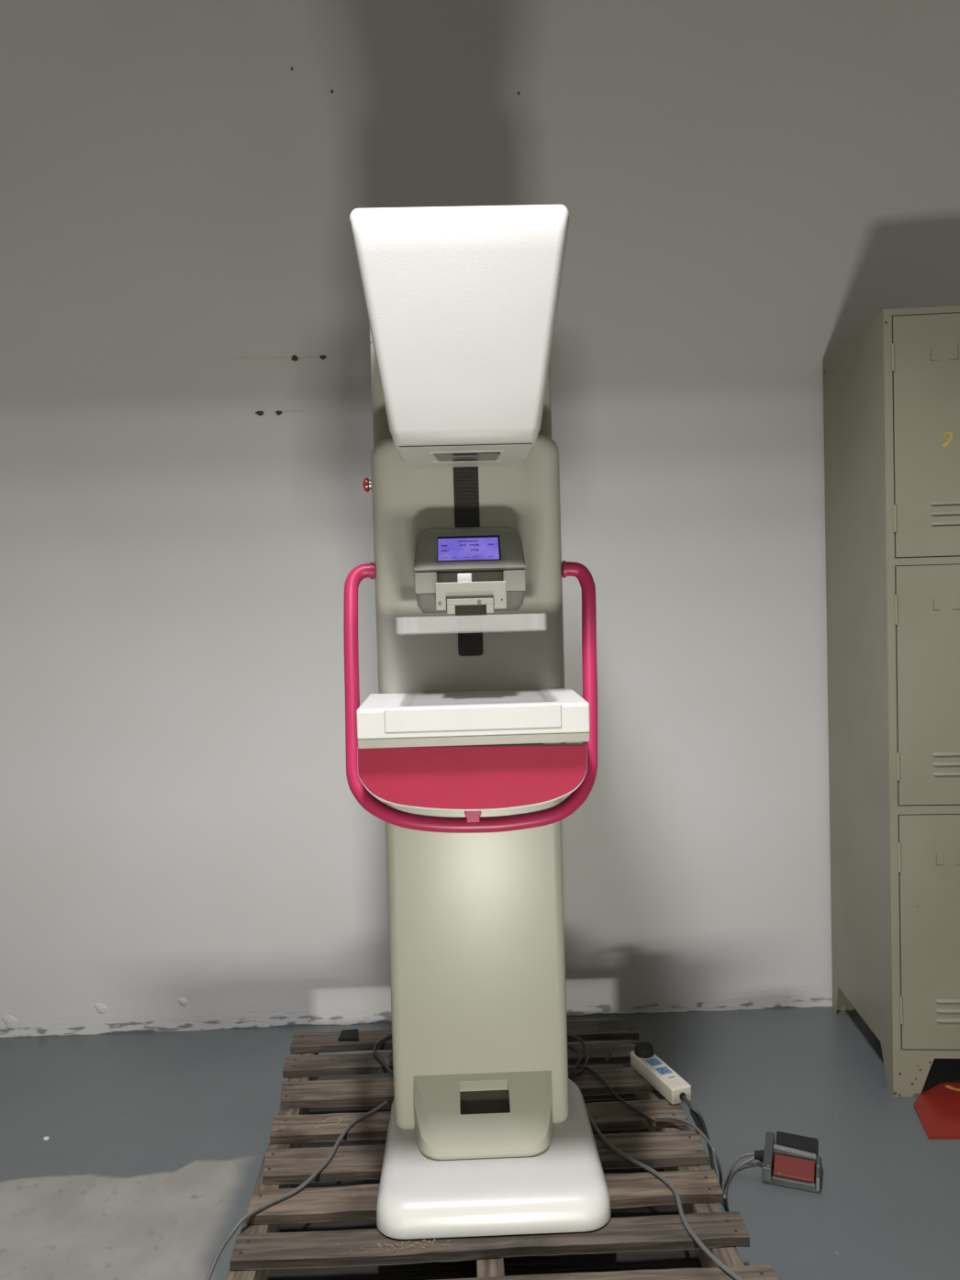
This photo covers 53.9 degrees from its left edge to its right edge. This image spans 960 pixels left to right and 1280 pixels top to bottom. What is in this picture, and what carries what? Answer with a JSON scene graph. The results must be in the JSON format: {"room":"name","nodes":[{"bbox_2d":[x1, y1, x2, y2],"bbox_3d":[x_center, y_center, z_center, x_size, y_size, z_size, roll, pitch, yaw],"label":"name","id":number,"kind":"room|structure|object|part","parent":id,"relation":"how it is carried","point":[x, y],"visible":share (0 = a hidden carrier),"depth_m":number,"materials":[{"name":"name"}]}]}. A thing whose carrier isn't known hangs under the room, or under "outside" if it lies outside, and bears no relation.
{"room":"storage room","nodes":[
{"label":"storage room","id":0,"kind":"room"},
{"bbox_2d":[0,0,959,1037],"bbox_3d":[-0.090,-0.945,2.753,6.400,4.300,0.150,-2,2,-1],"label":"wall","id":1,"kind":"structure","parent":0,"point":[744,186],"depth_m":2.69,"materials":[{"name":"paint"}]},
{"bbox_2d":[1,1014,18,1029],"bbox_3d":[-1.351,1.099,2.717,0.048,0.046,0.004,-2,2,-1],"label":"plaster blister","id":2,"kind":"object","parent":1,"relation":"attached to","point":[11,1022],"visible":1,"depth_m":2.72,"materials":[{"name":"white paint"}]},
{"bbox_2d":[94,1002,107,1013],"bbox_3d":[-1.092,1.062,2.722,0.039,0.033,0.004,-2,2,-1],"label":"plaster blister","id":3,"kind":"object","parent":1,"relation":"attached to","point":[101,1008],"visible":1,"depth_m":2.72,"materials":[{"name":"white paint"}]},
{"bbox_2d":[177,998,188,1005],"bbox_3d":[-0.857,1.045,2.727,0.033,0.025,0.004,-2,2,-1],"label":"plaster blister","id":4,"kind":"object","parent":1,"relation":"attached to","point":[183,1002],"visible":1,"depth_m":2.73,"materials":[{"name":"white paint"}]},
{"bbox_2d":[255,411,264,415],"bbox_3d":[-0.624,-0.642,2.676,0.026,0.015,0.003,-2,2,-1],"label":"hole","id":5,"kind":"object","parent":1,"relation":"attached to","point":[260,413],"depth_m":2.67,"materials":[{"name":"brown paint"}]},
{"bbox_2d":[291,355,298,361],"bbox_3d":[-0.523,-0.797,2.673,0.019,0.018,0.003,-2,2,-1],"label":"hole","id":6,"kind":"object","parent":1,"relation":"attached to","point":[294,358],"depth_m":2.67,"materials":[{"name":"brown paint"}]},
{"bbox_2d":[0,1006,959,1279],"bbox_3d":[0.038,1.254,-0.101,6.400,0.100,5.710,-2,2,-1],"label":"floor","id":7,"kind":"structure","parent":0,"point":[153,1152],"depth_m":2.13,"materials":[{"name":"grey paint"}]},
{"bbox_2d":[225,1019,778,1279],"bbox_3d":[0.002,1.057,1.876,0.930,0.158,1.143,-2,2,-1],"label":"wooden pallet","id":8,"kind":"object","parent":7,"relation":"on","point":[645,1236],"depth_m":1.76,"materials":[{"name":"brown wood"}]},
{"bbox_2d":[205,1101,388,1279],"bbox_3d":[-0.379,1.084,1.707,0.070,0.127,0.797,-1,2,22],"label":"power cable","id":9,"kind":"object","parent":8,"relation":"on","point":[245,1217],"visible":1,"depth_m":1.74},
{"bbox_2d":[338,1028,358,1041],"bbox_3d":[-0.330,1.002,2.395,0.052,0.010,0.051,-2,2,-1],"label":"pad","id":10,"kind":"object","parent":8,"relation":"on","point":[346,1035],"visible":1,"depth_m":2.38,"materials":[{"name":"black rubber"}]},
{"bbox_2d":[372,1034,393,1077],"bbox_3d":[-0.208,0.997,2.271,0.099,0.019,0.293,-2,2,-5],"label":"coiled cable","id":11,"kind":"object","parent":8,"relation":"on","point":[386,1038],"visible":0.47,"depth_m":2.26,"materials":[{"name":"black rubber"}]},
{"bbox_2d":[388,1049,392,1064],"bbox_3d":[-0.186,0.986,2.248,0.062,0.015,0.176,-2,2,2],"label":"coiled cable","id":12,"kind":"object","parent":8,"relation":"on","point":[390,1058],"visible":0.33,"depth_m":2.22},
{"bbox_2d":[336,1238,450,1251],"bbox_3d":[-0.146,1.028,1.604,0.194,0.002,0.023,-2,2,-1],"label":"crumbs","id":13,"kind":"object","parent":8,"relation":"on","point":[434,1240],"visible":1,"depth_m":1.60,"materials":[{"name":"brown wood"}]},
{"bbox_2d":[343,204,611,1239],"bbox_3d":[-0.010,0.175,1.684,0.449,1.691,0.570,-2,2,-1],"label":"machine","id":14,"kind":"object","parent":8,"relation":"on","point":[472,717],"visible":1,"depth_m":1.66,"materials":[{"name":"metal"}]},
{"bbox_3d":[-0.046,-0.048,1.500,0.012,0.014,0.038,-2,2,-1],"label":"latch plate","id":15,"kind":"part","parent":14,"relation":"part of","materials":[{"name":"plastic"}]},
{"bbox_3d":[-0.025,-0.099,1.516,0.023,0.016,0.023,-2,2,-1],"label":"release knob","id":16,"kind":"part","parent":14,"relation":"part of","materials":[{"name":"white plastic"}]},
{"bbox_3d":[-0.023,-0.295,1.531,0.049,0.002,0.024,-2,2,-1],"label":"filter blade","id":17,"kind":"part","parent":14,"relation":"part of","materials":[{"name":"metal"}]},
{"bbox_3d":[-0.023,-0.299,1.580,0.114,0.003,0.006,-2,2,-1],"label":"aperture frame","id":18,"kind":"part","parent":14,"relation":"part of","materials":[{"name":"white plastic"}]},
{"bbox_3d":[-0.021,-0.295,1.482,0.119,0.003,0.007,-2,2,-1],"label":"aperture frame","id":19,"kind":"part","parent":14,"relation":"part of","materials":[{"name":"white plastic"}]},
{"bbox_3d":[-0.016,-0.060,1.500,0.073,0.010,0.038,-2,2,-1],"label":"latch plate","id":20,"kind":"part","parent":14,"relation":"part of","materials":[{"name":"plastic"}]},
{"bbox_3d":[-0.011,0.213,1.473,0.357,0.102,0.003,-2,2,-1],"label":"panel","id":21,"kind":"part","parent":14,"relation":"part of","materials":[{"name":"plastic"}]},
{"bbox_3d":[-0.011,0.119,1.470,0.269,0.034,0.051,-2,2,-1],"label":"cassette drawer","id":22,"kind":"part","parent":14,"relation":"part of","materials":[{"name":"white plastic"}]},
{"bbox_3d":[0.015,-0.050,1.501,0.012,0.014,0.038,-2,2,-1],"label":"latch plate","id":23,"kind":"part","parent":14,"relation":"part of","materials":[{"name":"plastic"}]},
{"bbox_2d":[567,1044,581,1077],"bbox_3d":[0.202,0.976,2.186,0.071,0.022,0.138,-2,2,-1],"label":"coiled cable","id":24,"kind":"object","parent":8,"relation":"on","point":[571,1047],"visible":0.61,"depth_m":2.19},
{"bbox_2d":[567,1034,589,1079],"bbox_3d":[0.211,0.986,2.261,0.093,0.017,0.247,-2,2,-1],"label":"coiled cable","id":25,"kind":"object","parent":8,"relation":"on","point":[576,1038],"visible":0.66,"depth_m":2.23,"materials":[{"name":"black rubber"}]},
{"bbox_2d":[567,1066,654,1122],"bbox_3d":[0.295,0.994,2.086,0.053,0.008,0.279,-3,2,-36],"label":"cable","id":26,"kind":"object","parent":8,"relation":"on","point":[600,1078],"visible":0.89,"depth_m":2.06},
{"bbox_3d":[0.404,0.976,2.118,0.048,0.037,0.194,-2,2,-19],"label":"power strip","id":27,"kind":"part","parent":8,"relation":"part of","materials":[{"name":"white plastic"}]},
{"bbox_2d":[585,1105,743,1279],"bbox_3d":[0.325,1.005,1.750,0.049,0.008,0.737,-2,2,-21],"label":"power cable","id":28,"kind":"object","parent":8,"relation":"on","point":[662,1178],"visible":0.87,"depth_m":1.71,"materials":[{"name":"grey rubber"}]},
{"bbox_2d":[655,1115,754,1190],"bbox_3d":[0.482,1.049,1.916,0.214,0.123,0.144,-2,2,-9],"label":"cable","id":29,"kind":"object","parent":8,"relation":"on","point":[722,1184],"visible":0.97,"depth_m":1.94,"materials":[{"name":"grey rubber"}]},
{"bbox_2d":[681,1095,729,1212],"bbox_3d":[0.474,1.050,1.911,0.029,0.144,0.246,-2,2,-12],"label":"cord","id":30,"kind":"object","parent":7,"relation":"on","point":[684,1097],"visible":0.7,"depth_m":1.97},
{"bbox_2d":[690,1109,704,1133],"bbox_3d":[0.456,1.007,1.984,0.016,0.040,0.041,-3,2,-35],"label":"connector","id":31,"kind":"object","parent":30,"relation":"hanging from","point":[694,1116],"visible":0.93,"depth_m":1.98,"materials":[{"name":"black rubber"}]},
{"bbox_2d":[723,1156,754,1200],"bbox_3d":[0.508,1.089,1.911,0.040,0.063,0.218,0,2,30],"label":"cable","id":32,"kind":"object","parent":7,"relation":"on","point":[751,1159],"visible":0.98,"depth_m":1.97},
{"bbox_2d":[754,1131,821,1193],"bbox_3d":[0.642,1.085,1.975,0.131,0.059,0.107,-1,2,22],"label":"switch","id":33,"kind":"object","parent":7,"relation":"on","point":[793,1162],"visible":1,"depth_m":1.96,"materials":[{"name":"plastic"}]},
{"bbox_2d":[823,305,959,1096],"bbox_3d":[1.210,0.148,2.450,0.461,1.866,0.500,-1,2,4],"label":"locker","id":34,"kind":"object","parent":7,"relation":"on","point":[891,391],"visible":1,"depth_m":2.25,"materials":[{"name":"metal"}]},
{"bbox_3d":[1.228,0.091,2.698,0.460,1.771,0.002,-1,2,4],"label":"panel","id":35,"kind":"part","parent":34,"relation":"part of","materials":[{"name":"beige metal"}]},
{"bbox_3d":[1.186,-0.784,2.435,0.460,0.001,0.463,-1,2,4],"label":"panel","id":36,"kind":"part","parent":34,"relation":"part of","materials":[{"name":"paint"}]},
{"bbox_3d":[0.982,0.106,2.483,0.002,1.770,0.463,-1,2,4],"label":"panel","id":37,"kind":"part","parent":34,"relation":"part of","materials":[{"name":"beige metal"}]},
{"bbox_3d":[1.236,0.986,2.497,0.460,0.002,0.463,-1,2,4],"label":"panel","id":38,"kind":"part","parent":34,"relation":"part of","materials":[{"name":"paint"}]},
{"bbox_3d":[0.973,0.115,2.240,0.018,1.772,0.021,-1,2,4],"label":"frame","id":39,"kind":"part","parent":34,"relation":"part of","materials":[{"name":"paint"}]},
{"bbox_3d":[1.169,-0.768,2.194,0.423,0.015,0.021,-1,2,4],"label":"frame","id":40,"kind":"part","parent":34,"relation":"part of","materials":[{"name":"paint"}]},
{"bbox_3d":[1.176,-0.479,2.193,0.417,0.560,0.004,-1,2,4],"label":"door","id":41,"kind":"part","parent":34,"relation":"part of","materials":[{"name":"paint"}]},
{"bbox_3d":[1.185,-0.189,2.214,0.423,0.016,0.021,-1,2,4],"label":"frame","id":42,"kind":"part","parent":34,"relation":"part of","materials":[{"name":"paint"}]},
{"bbox_3d":[1.192,0.104,2.213,0.417,0.564,0.004,-1,2,4],"label":"door","id":43,"kind":"part","parent":34,"relation":"part of","materials":[{"name":"paint"}]},
{"bbox_3d":[1.201,0.398,2.234,0.423,0.020,0.021,-1,2,4],"label":"frame","id":44,"kind":"part","parent":34,"relation":"part of","materials":[{"name":"paint"}]},
{"bbox_3d":[1.209,0.691,2.234,0.417,0.562,0.004,-1,2,4],"label":"door","id":45,"kind":"part","parent":34,"relation":"part of","materials":[{"name":"paint"}]},
{"bbox_3d":[1.218,0.984,2.255,0.423,0.020,0.021,-1,2,4],"label":"frame","id":46,"kind":"part","parent":34,"relation":"part of","materials":[{"name":"paint"}]},
{"bbox_2d":[913,1079,959,1139],"bbox_3d":[1.214,1.084,2.208,0.456,0.011,0.260,-2,2,-1],"label":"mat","id":47,"kind":"object","parent":7,"relation":"on","point":[937,1107],"visible":1,"depth_m":2.18,"materials":[{"name":"plastic"}]},
{"bbox_2d":[604,1039,654,1062],"bbox_3d":[0.349,0.960,2.200,0.112,0.050,0.045,-1,2,25],"label":"plug","id":48,"kind":"object","parent":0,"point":[642,1049],"visible":1,"depth_m":2.18,"materials":[{"name":"black plastic"}]},
{"bbox_3d":[0.336,0.960,2.208,0.088,0.050,0.024,-1,2,6],"label":"cord","id":49,"kind":"part","parent":48,"relation":"part of","materials":[{"name":"grey rubber"}]}
]}

